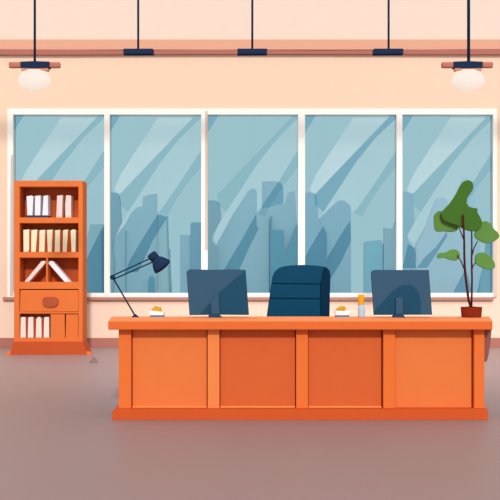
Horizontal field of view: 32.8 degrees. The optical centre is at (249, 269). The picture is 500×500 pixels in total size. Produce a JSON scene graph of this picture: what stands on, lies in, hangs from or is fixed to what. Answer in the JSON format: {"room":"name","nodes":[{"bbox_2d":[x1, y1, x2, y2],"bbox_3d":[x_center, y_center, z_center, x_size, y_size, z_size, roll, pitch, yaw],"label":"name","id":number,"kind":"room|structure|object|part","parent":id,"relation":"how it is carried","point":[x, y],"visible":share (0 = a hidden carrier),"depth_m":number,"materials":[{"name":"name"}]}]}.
{"room":"office","nodes":[
{"label":"office","id":0,"kind":"room"},
{"bbox_2d":[0,0,499,337],"bbox_3d":[0.000,-2.120,13.155,13.000,6.600,0.250,0,0,0],"label":"wall","id":1,"kind":"structure","parent":0,"point":[84,81],"depth_m":13.03,"materials":[{"name":"paint"}]},
{"bbox_2d":[7,109,106,296],"bbox_3d":[-2.953,-1.027,13.088,1.524,2.887,0.164,0,0,0],"label":"window","id":2,"kind":"structure","parent":1,"relation":"in","point":[11,113],"depth_m":13.01,"materials":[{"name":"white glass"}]},
{"bbox_2d":[107,109,203,296],"bbox_3d":[-1.444,-1.027,13.090,1.492,2.887,0.160,0,0,0],"label":"window","id":3,"kind":"structure","parent":1,"relation":"in","point":[110,112],"depth_m":13.01,"materials":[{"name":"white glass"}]},
{"bbox_2d":[3,297,493,299],"bbox_3d":[-0.027,0.436,13.000,7.500,0.043,0.060,0,0,0],"label":"trim","id":4,"kind":"structure","parent":1,"relation":"attached to","point":[4,298],"depth_m":12.97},
{"bbox_2d":[0,39,499,49],"bbox_3d":[0.000,-3.446,13.010,13.000,0.156,0.040,0,0,0],"label":"trim","id":5,"kind":"structure","parent":1,"relation":"attached to","point":[68,44],"depth_m":12.99,"materials":[{"name":"orange paint"}]},
{"bbox_2d":[0,49,499,55],"bbox_3d":[0.000,-3.330,13.000,9.460,0.087,0.060,0,0,0],"label":"trim","id":6,"kind":"structure","parent":1,"relation":"attached to","point":[3,52],"depth_m":12.97,"materials":[{"name":"wood"}]},
{"bbox_2d":[0,338,499,346],"bbox_3d":[0.000,1.110,13.015,13.000,0.140,0.030,0,0,0],"label":"baseboard","id":7,"kind":"structure","parent":1,"relation":"attached to","point":[4,342],"depth_m":13.00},
{"bbox_2d":[204,109,301,296],"bbox_3d":[0.046,-1.027,13.088,1.488,2.887,0.164,0,0,0],"label":"window","id":8,"kind":"structure","parent":1,"relation":"in","point":[207,112],"depth_m":13.01,"materials":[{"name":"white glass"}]},
{"bbox_2d":[302,109,398,296],"bbox_3d":[1.539,-1.027,13.090,1.498,2.887,0.160,0,0,0],"label":"window","id":9,"kind":"structure","parent":1,"relation":"in","point":[305,112],"depth_m":13.01,"materials":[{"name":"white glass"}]},
{"bbox_2d":[399,109,496,296],"bbox_3d":[3.034,-1.027,13.088,1.492,2.887,0.164,0,0,0],"label":"window","id":10,"kind":"structure","parent":1,"relation":"in","point":[492,113],"depth_m":13.01,"materials":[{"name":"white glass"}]},
{"bbox_2d":[0,347,499,499],"bbox_3d":[0.000,1.230,7.140,13.000,0.100,12.280,0,0,0],"label":"floor","id":11,"kind":"structure","parent":0,"point":[60,439],"depth_m":5.53,"materials":[{"name":"carpet"}]},
{"bbox_2d":[6,181,91,354],"bbox_3d":[-2.797,-0.032,11.980,1.181,2.429,0.340,0,0,0],"label":"bookcase","id":12,"kind":"object","parent":11,"relation":"on","point":[47,295],"visible":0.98,"depth_m":11.85,"materials":[{"name":"orange wood"}]},
{"bbox_2d":[20,316,27,337],"bbox_3d":[-3.163,0.802,11.955,0.098,0.291,0.150,0,0,0],"label":"book","id":13,"kind":"object","parent":12,"relation":"in","point":[24,320],"visible":0.75,"depth_m":11.88,"materials":[{"name":"white paper"}]},
{"bbox_2d":[23,229,30,251],"bbox_3d":[-3.117,-0.410,11.965,0.107,0.316,0.170,0,0,0],"label":"book","id":14,"kind":"object","parent":12,"relation":"in","point":[26,233],"visible":0.65,"depth_m":11.88,"materials":[{"name":"beige paper"}]},
{"bbox_2d":[28,316,36,337],"bbox_3d":[-3.055,0.802,11.955,0.107,0.291,0.150,0,0,0],"label":"book","id":15,"kind":"object","parent":12,"relation":"in","point":[31,320],"visible":0.86,"depth_m":11.88,"materials":[{"name":"white paper"}]},
{"bbox_2d":[31,230,39,251],"bbox_3d":[-3.005,-0.408,11.965,0.112,0.313,0.170,0,0,0],"label":"book","id":16,"kind":"object","parent":12,"relation":"in","point":[34,233],"visible":0.66,"depth_m":11.88,"materials":[{"name":"beige paper"}]},
{"bbox_2d":[25,261,45,281],"bbox_3d":[-3.004,0.018,11.955,0.303,0.296,0.150,0,0,0],"label":"book","id":17,"kind":"object","parent":12,"relation":"in","point":[42,264],"visible":0.86,"depth_m":11.88,"materials":[{"name":"beige paper"}]},
{"bbox_3d":[-2.804,0.606,12.055,0.822,0.683,0.010,0,0,0],"label":"panel","id":18,"kind":"part","parent":12,"relation":"part of","materials":[{"name":"orange wood"}]},
{"bbox_2d":[26,215,50,217],"bbox_3d":[-2.974,-0.747,11.965,0.313,0.029,0.180,0,0,0],"label":"tray","id":19,"kind":"object","parent":12,"relation":"in","point":[27,216],"visible":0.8,"depth_m":11.88,"materials":[{"name":"blue"}]},
{"bbox_2d":[27,195,34,214],"bbox_3d":[-3.078,-0.902,11.965,0.095,0.280,0.170,0,0,0],"label":"book","id":20,"kind":"object","parent":19,"relation":"on","point":[30,199],"visible":0.74,"depth_m":11.88,"materials":[{"name":"white paper"}]},
{"bbox_2d":[35,195,42,214],"bbox_3d":[-2.969,-0.902,11.965,0.084,0.280,0.170,0,0,0],"label":"book","id":21,"kind":"object","parent":19,"relation":"on","point":[38,199],"visible":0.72,"depth_m":11.88,"materials":[{"name":"white paper"}]},
{"bbox_2d":[42,195,50,215],"bbox_3d":[-2.864,-0.904,11.965,0.081,0.282,0.170,0,0,0],"label":"book","id":22,"kind":"object","parent":19,"relation":"on","point":[46,199],"visible":0.89,"depth_m":11.88,"materials":[{"name":"white paper"}]},
{"bbox_2d":[36,316,43,337],"bbox_3d":[-2.944,0.802,11.955,0.105,0.291,0.150,0,0,0],"label":"book","id":23,"kind":"object","parent":12,"relation":"in","point":[40,320],"visible":0.8,"depth_m":11.88,"materials":[{"name":"white paper"}]},
{"bbox_2d":[39,230,47,251],"bbox_3d":[-2.891,-0.407,11.965,0.115,0.310,0.170,0,0,0],"label":"book","id":24,"kind":"object","parent":12,"relation":"in","point":[43,247],"visible":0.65,"depth_m":11.88,"materials":[{"name":"beige paper"}]},
{"bbox_2d":[44,316,50,337],"bbox_3d":[-2.846,0.802,11.955,0.080,0.291,0.150,0,0,0],"label":"book","id":25,"kind":"object","parent":12,"relation":"in","point":[47,320],"visible":0.86,"depth_m":11.88,"materials":[{"name":"white paper"}]},
{"bbox_3d":[-2.803,0.431,11.881,0.813,0.304,0.050,0,0,0],"label":"drawer","id":26,"kind":"part","parent":12,"relation":"part of","materials":[{"name":"orange wood"}]},
{"bbox_3d":[-2.804,-0.481,12.004,0.828,1.491,0.283,0,0,0],"label":"panel","id":27,"kind":"part","parent":12,"relation":"part of","materials":[{"name":"brown wood"}]},
{"bbox_2d":[47,230,54,251],"bbox_3d":[-2.785,-0.408,11.965,0.110,0.313,0.170,0,0,0],"label":"book","id":28,"kind":"object","parent":12,"relation":"in","point":[50,233],"visible":0.71,"depth_m":11.88,"materials":[{"name":"beige paper"}]},
{"bbox_3d":[-2.778,0.445,11.842,0.221,0.139,0.028,0,0,0],"label":"handle","id":29,"kind":"part","parent":12,"relation":"part of","materials":[{"name":"orange wood"}]},
{"bbox_3d":[-2.681,0.784,11.864,0.199,0.336,0.020,0,0,0],"label":"door","id":30,"kind":"part","parent":12,"relation":"part of","materials":[{"name":"orange wood"}]},
{"bbox_2d":[55,230,62,251],"bbox_3d":[-2.675,-0.407,11.965,0.113,0.310,0.170,0,0,0],"label":"book","id":31,"kind":"object","parent":12,"relation":"in","point":[58,233],"visible":0.76,"depth_m":11.88,"materials":[{"name":"beige paper"}]},
{"bbox_2d":[48,261,71,281],"bbox_3d":[-2.668,0.020,11.955,0.305,0.294,0.150,0,0,0],"label":"book","id":32,"kind":"object","parent":12,"relation":"in","point":[53,264],"visible":1,"depth_m":11.88,"materials":[{"name":"white paper"}]},
{"bbox_2d":[56,195,64,217],"bbox_3d":[-2.664,-0.890,11.965,0.089,0.314,0.170,0,0,0],"label":"book","id":33,"kind":"object","parent":12,"relation":"in","point":[60,213],"visible":0.9,"depth_m":11.88,"materials":[{"name":"pink paper"}]},
{"bbox_2d":[63,229,70,251],"bbox_3d":[-2.561,-0.410,11.965,0.121,0.316,0.170,0,0,0],"label":"book","id":34,"kind":"object","parent":12,"relation":"in","point":[66,233],"visible":0.74,"depth_m":11.88,"materials":[{"name":"beige paper"}]},
{"bbox_2d":[65,195,72,217],"bbox_3d":[-2.544,-0.889,11.965,0.084,0.312,0.170,0,0,0],"label":"book","id":35,"kind":"object","parent":12,"relation":"in","point":[69,199],"visible":0.9,"depth_m":11.88,"materials":[{"name":"paper"}]},
{"bbox_3d":[-2.485,0.786,11.864,0.177,0.333,0.020,0,0,0],"label":"door","id":36,"kind":"part","parent":12,"relation":"part of","materials":[{"name":"orange wood"}]},
{"bbox_2d":[70,229,77,251],"bbox_3d":[-2.472,-0.411,11.965,0.076,0.319,0.170,0,0,0],"label":"book","id":37,"kind":"object","parent":12,"relation":"in","point":[74,233],"visible":0.88,"depth_m":11.88,"materials":[{"name":"beige paper"}]},
{"bbox_2d":[89,356,97,362],"bbox_3d":[-1.990,1.142,10.835,0.107,0.076,0.100,0,0,0],"label":"wedge","id":38,"kind":"object","parent":11,"relation":"on","point":[93,360],"visible":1,"depth_m":10.79,"materials":[{"name":"grey"}]},
{"bbox_2d":[267,265,329,315],"bbox_3d":[0.431,0.566,7.647,0.622,1.228,0.575,0,0,0],"label":"office chair","id":39,"kind":"object","parent":11,"relation":"on","point":[295,290],"visible":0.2,"depth_m":7.82,"materials":[{"name":"leather"}]},
{"bbox_2d":[108,316,492,419],"bbox_3d":[0.432,0.789,6.966,3.234,0.783,0.612,0,0,0],"label":"desk","id":40,"kind":"object","parent":11,"relation":"on","point":[171,367],"visible":1,"depth_m":6.79,"materials":[{"name":"orange wood"}]},
{"bbox_2d":[110,251,169,316],"bbox_3d":[-0.926,0.119,7.170,0.507,0.557,0.164,0,0,0],"label":"desk lamp","id":41,"kind":"object","parent":40,"relation":"on","point":[159,263],"visible":1,"depth_m":7.14,"materials":[{"name":"blue metal"}]},
{"bbox_3d":[-1.060,0.230,7.170,0.196,0.323,0.013,0,0,0],"label":"arm","id":42,"kind":"part","parent":41,"relation":"part of"},
{"bbox_3d":[-0.982,-0.013,7.170,0.356,0.189,0.011,0,0,0],"label":"arm","id":43,"kind":"part","parent":41,"relation":"part of"},
{"bbox_3d":[-0.750,-0.047,7.170,0.154,0.154,0.164,0,0,0],"label":"lamp shade","id":44,"kind":"part","parent":41,"relation":"part of","materials":[{"name":"blue metal"}]},
{"bbox_2d":[149,311,164,316],"bbox_3d":[-0.786,0.369,7.193,0.124,0.056,0.094,0,0,0],"label":"notepad","id":45,"kind":"object","parent":40,"relation":"on","point":[151,313],"visible":0.98,"depth_m":7.15,"materials":[{"name":"white paper"}]},
{"bbox_2d":[151,306,161,311],"bbox_3d":[-0.788,0.328,7.185,0.094,0.051,0.050,0,0,0],"label":"note","id":46,"kind":"object","parent":45,"relation":"on","point":[156,308],"visible":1,"depth_m":7.16,"materials":[{"name":"paper"}]},
{"bbox_3d":[-0.641,0.783,6.794,0.592,0.629,0.018,0,0,0],"label":"panel","id":47,"kind":"part","parent":40,"relation":"part of","materials":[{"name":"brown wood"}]},
{"bbox_2d":[186,269,248,316],"bbox_3d":[-0.271,0.195,7.147,0.526,0.404,0.085,0,0,0],"label":"monitor","id":48,"kind":"object","parent":40,"relation":"on","point":[212,293],"visible":1,"depth_m":7.14,"materials":[{"name":"blue plastic"}]},
{"bbox_3d":[-0.216,0.190,7.138,0.406,0.366,0.008,0,0,0],"label":"panel","id":49,"kind":"part","parent":48,"relation":"part of","materials":[{"name":"blue plastic"}]},
{"bbox_3d":[0.062,0.783,6.794,0.596,0.629,0.018,0,0,0],"label":"panel","id":50,"kind":"part","parent":40,"relation":"part of","materials":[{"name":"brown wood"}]},
{"bbox_2d":[334,311,349,316],"bbox_3d":[0.778,0.369,7.193,0.124,0.056,0.094,0,0,0],"label":"notepad","id":51,"kind":"object","parent":40,"relation":"on","point":[337,313],"visible":1,"depth_m":7.15,"materials":[{"name":"white paper"}]},
{"bbox_2d":[335,306,345,310],"bbox_3d":[0.765,0.325,7.185,0.088,0.044,0.050,0,0,0],"label":"eraser","id":52,"kind":"object","parent":51,"relation":"on","point":[341,308],"visible":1,"depth_m":7.16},
{"bbox_3d":[0.757,0.783,6.794,0.582,0.629,0.018,0,0,0],"label":"panel","id":53,"kind":"part","parent":40,"relation":"part of","materials":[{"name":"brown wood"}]},
{"bbox_2d":[358,295,364,316],"bbox_3d":[0.940,0.302,7.170,0.061,0.190,0.061,0,0,0],"label":"glue bottle","id":54,"kind":"object","parent":40,"relation":"on","point":[361,308],"visible":1,"depth_m":7.15,"materials":[{"name":"white plastic"}]},
{"bbox_2d":[371,270,431,316],"bbox_3d":[1.275,0.198,7.147,0.514,0.398,0.085,0,0,0],"label":"monitor","id":55,"kind":"object","parent":40,"relation":"on","point":[396,293],"visible":1,"depth_m":7.14,"materials":[{"name":"blue plastic"}]},
{"bbox_3d":[1.238,0.248,7.138,0.394,0.250,0.008,0,0,0],"label":"panel","id":56,"kind":"part","parent":55,"relation":"part of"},
{"bbox_3d":[1.464,0.783,6.794,0.609,0.629,0.018,0,0,0],"label":"panel","id":57,"kind":"part","parent":40,"relation":"part of","materials":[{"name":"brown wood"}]},
{"bbox_2d":[433,180,498,317],"bbox_3d":[1.823,-0.177,7.151,0.551,1.149,0.157,0,0,0],"label":"potted plant","id":58,"kind":"object","parent":40,"relation":"on","point":[457,214],"visible":1,"depth_m":7.14,"materials":[{"name":"green plant"}]},
{"bbox_3d":[1.820,-0.071,7.120,0.087,0.786,0.023,0,0,0],"label":"stem","id":59,"kind":"part","parent":58,"relation":"part of","materials":[{"name":"brown plant"}]},
{"bbox_3d":[1.860,0.354,7.140,0.180,0.087,0.135,0,0,0],"label":"pot","id":60,"kind":"part","parent":58,"relation":"part of","materials":[{"name":"ceramic"}]},
{"bbox_3d":[1.862,-0.004,7.140,0.020,0.647,0.017,0,0,23],"label":"stem","id":61,"kind":"part","parent":58,"relation":"part of","materials":[{"name":"brown plant"}]},
{"bbox_3d":[0.000,-4.580,9.000,13.000,0.120,0.100,0,0,0],"label":"trim","id":62,"kind":"structure","parent":0,"visible":0},
{"bbox_2d":[9,0,60,89],"bbox_3d":[-2.279,-3.212,9.000,0.544,2.616,0.124,0,0,0],"label":"pendant lamp","id":63,"kind":"object","parent":62,"relation":"hanging from","point":[34,75],"visible":1,"depth_m":8.96,"materials":[{"name":"glass"}]},
{"bbox_3d":[-2.283,-2.012,9.000,0.356,0.217,0.124,0,0,0],"label":"globe","id":64,"kind":"part","parent":63,"relation":"part of","materials":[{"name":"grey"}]},
{"bbox_3d":[-2.279,-3.364,9.000,0.024,2.311,0.024,0,0,23],"label":"cord","id":65,"kind":"part","parent":63,"relation":"part of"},
{"bbox_2d":[123,0,153,55],"bbox_3d":[-1.177,-3.398,8.995,0.316,2.244,0.090,0,0,0],"label":"pendant","id":66,"kind":"object","parent":62,"relation":"hanging from","point":[127,52],"visible":1,"depth_m":8.98,"materials":[{"name":"blue metal"}]},
{"bbox_3d":[-1.184,-3.433,9.000,0.021,2.175,0.021,0,0,22],"label":"cord","id":67,"kind":"part","parent":66,"relation":"part of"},
{"bbox_2d":[237,0,266,55],"bbox_3d":[0.024,-3.398,8.995,0.316,2.244,0.090,0,0,0],"label":"pendant","id":68,"kind":"object","parent":62,"relation":"hanging from","point":[240,52],"visible":1,"depth_m":8.98,"materials":[{"name":"blue metal"}]},
{"bbox_3d":[0.024,-3.433,9.000,0.021,2.175,0.021,0,0,-22],"label":"cord","id":69,"kind":"part","parent":68,"relation":"part of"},
{"bbox_2d":[372,0,402,55],"bbox_3d":[1.459,-3.398,8.995,0.316,2.244,0.090,0,0,0],"label":"pendant","id":70,"kind":"object","parent":62,"relation":"hanging from","point":[376,52],"visible":1,"depth_m":8.98,"materials":[{"name":"blue metal"}]},
{"bbox_3d":[1.468,-3.433,9.000,0.021,2.175,0.021,0,0,22],"label":"cord","id":71,"kind":"part","parent":70,"relation":"part of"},
{"bbox_2d":[441,0,492,89],"bbox_3d":[2.298,-3.212,9.000,0.544,2.616,0.124,0,0,0],"label":"pendant lamp","id":72,"kind":"object","parent":62,"relation":"hanging from","point":[468,76],"visible":1,"depth_m":8.96,"materials":[{"name":"glass"}]},
{"bbox_3d":[2.310,-2.012,9.000,0.356,0.217,0.124,0,0,0],"label":"globe","id":73,"kind":"part","parent":72,"relation":"part of","materials":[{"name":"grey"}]},
{"bbox_3d":[2.315,-3.364,9.000,0.031,2.311,0.031,0,0,22],"label":"cord","id":74,"kind":"part","parent":72,"relation":"part of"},
{"label":"outside","id":75,"kind":"structure","parent":0,"visible":0},
{"bbox_3d":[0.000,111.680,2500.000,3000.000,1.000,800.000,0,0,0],"label":"ground","id":76,"kind":"structure","parent":75,"visible":0},
{"bbox_2d":[87,224,103,292],"bbox_3d":[-469.835,-13.681,2564.250,84.329,249.721,8.500,0,0,0],"label":"building","id":77,"kind":"structure","parent":76,"relation":"on","point":[94,238],"depth_m":2560.25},
{"bbox_2d":[102,229,103,292],"bbox_3d":[-438.472,-10.436,2555.250,12.605,243.232,8.500,0,0,0],"label":"building","id":78,"kind":"structure","parent":76,"relation":"on","point":[103,229],"depth_m":2550.89,"materials":[{"name":"blue"}]},
{"bbox_2d":[111,192,121,292],"bbox_3d":[-400.033,-59.804,2519.250,40.240,341.968,8.500,0,0,0],"label":"building","id":79,"kind":"structure","parent":76,"relation":"on","point":[116,215],"depth_m":2515.02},
{"bbox_2d":[125,230,125,292],"bbox_3d":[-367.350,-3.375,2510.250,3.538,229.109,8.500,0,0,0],"label":"building","id":80,"kind":"structure","parent":76,"relation":"on","point":[125,230],"depth_m":2505.83,"materials":[{"name":"blue"}]},
{"bbox_2d":[113,193,157,292],"bbox_3d":[-348.312,-58.138,2528.250,146.689,338.637,8.500,0,0,0],"label":"building","id":81,"kind":"structure","parent":76,"relation":"on","point":[140,227],"depth_m":2524.25,"materials":[{"name":"blue"}]},
{"bbox_2d":[148,276,153,292],"bbox_3d":[-290.827,63.815,2501.250,17.626,94.729,8.500,0,0,0],"label":"building","id":82,"kind":"structure","parent":76,"relation":"on","point":[151,278],"depth_m":2497.28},
{"bbox_2d":[157,214,168,292],"bbox_3d":[-267.658,-28.146,2546.250,62.802,278.653,8.500,0,0,0],"label":"building","id":83,"kind":"structure","parent":76,"relation":"on","point":[162,243],"depth_m":2542.19,"materials":[{"name":"blue"}]},
{"bbox_2d":[167,216,171,292],"bbox_3d":[-239.890,-24.870,2537.250,17.284,272.100,8.500,0,0,0],"label":"building","id":84,"kind":"structure","parent":76,"relation":"on","point":[169,264],"depth_m":2532.89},
{"bbox_2d":[180,235,189,292],"bbox_3d":[-187.332,4.366,2492.250,35.125,213.627,8.500,0,0,0],"label":"building","id":85,"kind":"structure","parent":76,"relation":"on","point":[184,239],"depth_m":2488.15,"materials":[{"name":"blue"}]},
{"bbox_2d":[190,222,200,269],"bbox_3d":[-153.990,-13.822,2483.250,39.664,250.004,8.500,0,0,0],"label":"building","id":86,"kind":"structure","parent":76,"relation":"on","point":[195,227],"depth_m":2479.06,"materials":[{"name":"blue"}]},
{"bbox_2d":[208,200,220,269],"bbox_3d":[-104.905,-45.004,2447.250,43.112,312.368,8.500,0,0,0],"label":"building","id":87,"kind":"structure","parent":76,"relation":"on","point":[214,210],"depth_m":2443.01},
{"bbox_2d":[216,188,296,292],"bbox_3d":[20.341,-62.970,2474.250,249.906,348.300,8.500,0,0,0],"label":"building","id":88,"kind":"structure","parent":76,"relation":"on","point":[244,244],"depth_m":2469.99,"materials":[{"name":"blue glass"}]},
{"bbox_2d":[262,181,282,208],"bbox_3d":[66.209,-74.203,2483.450,62.418,370.767,8.500,0,0,0],"label":"building","id":89,"kind":"structure","parent":76,"relation":"on","point":[272,191],"depth_m":2479.06,"materials":[{"name":"blue glass"}]},
{"bbox_2d":[270,216,297,287],"bbox_3d":[100.965,-22.874,2456.250,86.541,268.108,8.500,0,0,0],"label":"building","id":90,"kind":"structure","parent":76,"relation":"on","point":[278,259],"depth_m":2451.97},
{"bbox_2d":[305,192,326,267],"bbox_3d":[186.012,-55.104,2429.250,69.612,332.568,8.500,0,0,0],"label":"building","id":91,"kind":"structure","parent":76,"relation":"on","point":[315,233],"depth_m":2425.18,"materials":[{"name":"blue glass"}]},
{"bbox_2d":[318,200,350,292],"bbox_3d":[241.968,-44.634,2438.250,94.496,311.627,8.500,0,0,0],"label":"building","id":92,"kind":"structure","parent":76,"relation":"on","point":[336,221],"depth_m":2434.08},
{"bbox_2d":[364,240,382,292],"bbox_3d":[355.294,12.955,2420.250,62.532,196.451,8.500,0,0,0],"label":"building","id":93,"kind":"structure","parent":76,"relation":"on","point":[373,250],"depth_m":2415.72,"materials":[{"name":"blue"}]},
{"bbox_2d":[383,222,394,269],"bbox_3d":[401.544,-15.204,2411.250,46.441,252.768,8.500,0,0,0],"label":"building","id":94,"kind":"structure","parent":76,"relation":"on","point":[389,234],"depth_m":2406.89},
{"bbox_2d":[402,191,415,269],"bbox_3d":[443.100,-55.010,2384.250,46.200,332.380,8.500,0,0,0],"label":"building","id":95,"kind":"structure","parent":76,"relation":"on","point":[408,251],"depth_m":2380.01,"materials":[{"name":"blue glass"}]},
{"bbox_2d":[415,197,469,292],"bbox_3d":[542.443,-46.434,2393.250,151.772,315.229,8.500,0,0,0],"label":"building","id":96,"kind":"structure","parent":76,"relation":"on","point":[445,275],"depth_m":2388.75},
{"bbox_2d":[461,176,480,292],"bbox_3d":[624.891,-77.005,2402.250,53.602,376.371,8.500,0,0,0],"label":"building","id":97,"kind":"structure","parent":76,"relation":"on","point":[470,200],"depth_m":2398.10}
]}

